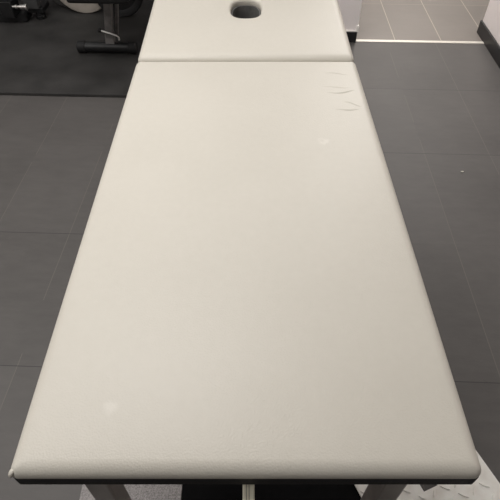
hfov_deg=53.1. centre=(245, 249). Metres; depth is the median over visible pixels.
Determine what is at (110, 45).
weight bench
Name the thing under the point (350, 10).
wall partition
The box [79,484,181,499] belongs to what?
carpet strip
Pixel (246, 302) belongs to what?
massage table
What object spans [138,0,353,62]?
cushion
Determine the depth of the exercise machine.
3.28 m
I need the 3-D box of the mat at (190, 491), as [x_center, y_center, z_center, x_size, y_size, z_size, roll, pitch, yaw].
[0.125,0.472,1.498,0.590,0.004,1.150,0,47,0]
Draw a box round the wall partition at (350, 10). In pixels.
[338,0,361,29]
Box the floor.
[0,0,499,499]
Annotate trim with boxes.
[346,24,358,31]
[356,39,483,43]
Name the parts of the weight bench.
post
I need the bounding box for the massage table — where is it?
[8,0,480,499]
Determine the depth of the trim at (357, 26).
3.11 m
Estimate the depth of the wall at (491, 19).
3.04 m
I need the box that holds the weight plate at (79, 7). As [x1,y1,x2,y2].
[60,0,101,12]
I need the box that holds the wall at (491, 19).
[483,0,499,45]
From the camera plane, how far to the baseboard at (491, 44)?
3.07 m
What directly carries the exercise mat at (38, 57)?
on the floor
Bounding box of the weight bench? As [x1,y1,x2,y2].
[66,0,137,53]
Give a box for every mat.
[0,0,153,97]
[182,484,360,499]
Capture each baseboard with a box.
[346,32,356,41]
[477,20,499,67]
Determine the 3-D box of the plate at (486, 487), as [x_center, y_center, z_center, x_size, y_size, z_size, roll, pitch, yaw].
[0.513,0.677,1.298,0.362,0.009,0.890,-16,49,-15]
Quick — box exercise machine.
[0,0,48,21]
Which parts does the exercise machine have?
rail, panel, frame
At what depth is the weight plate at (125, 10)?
3.34 m
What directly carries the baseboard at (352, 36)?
attached to the wall partition at (350, 10)
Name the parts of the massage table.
leg, board, leg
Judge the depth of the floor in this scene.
2.19 m
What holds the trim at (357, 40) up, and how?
on the floor
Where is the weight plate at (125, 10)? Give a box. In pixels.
[98,0,142,16]
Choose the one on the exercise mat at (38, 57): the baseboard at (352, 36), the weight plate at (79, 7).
the weight plate at (79, 7)

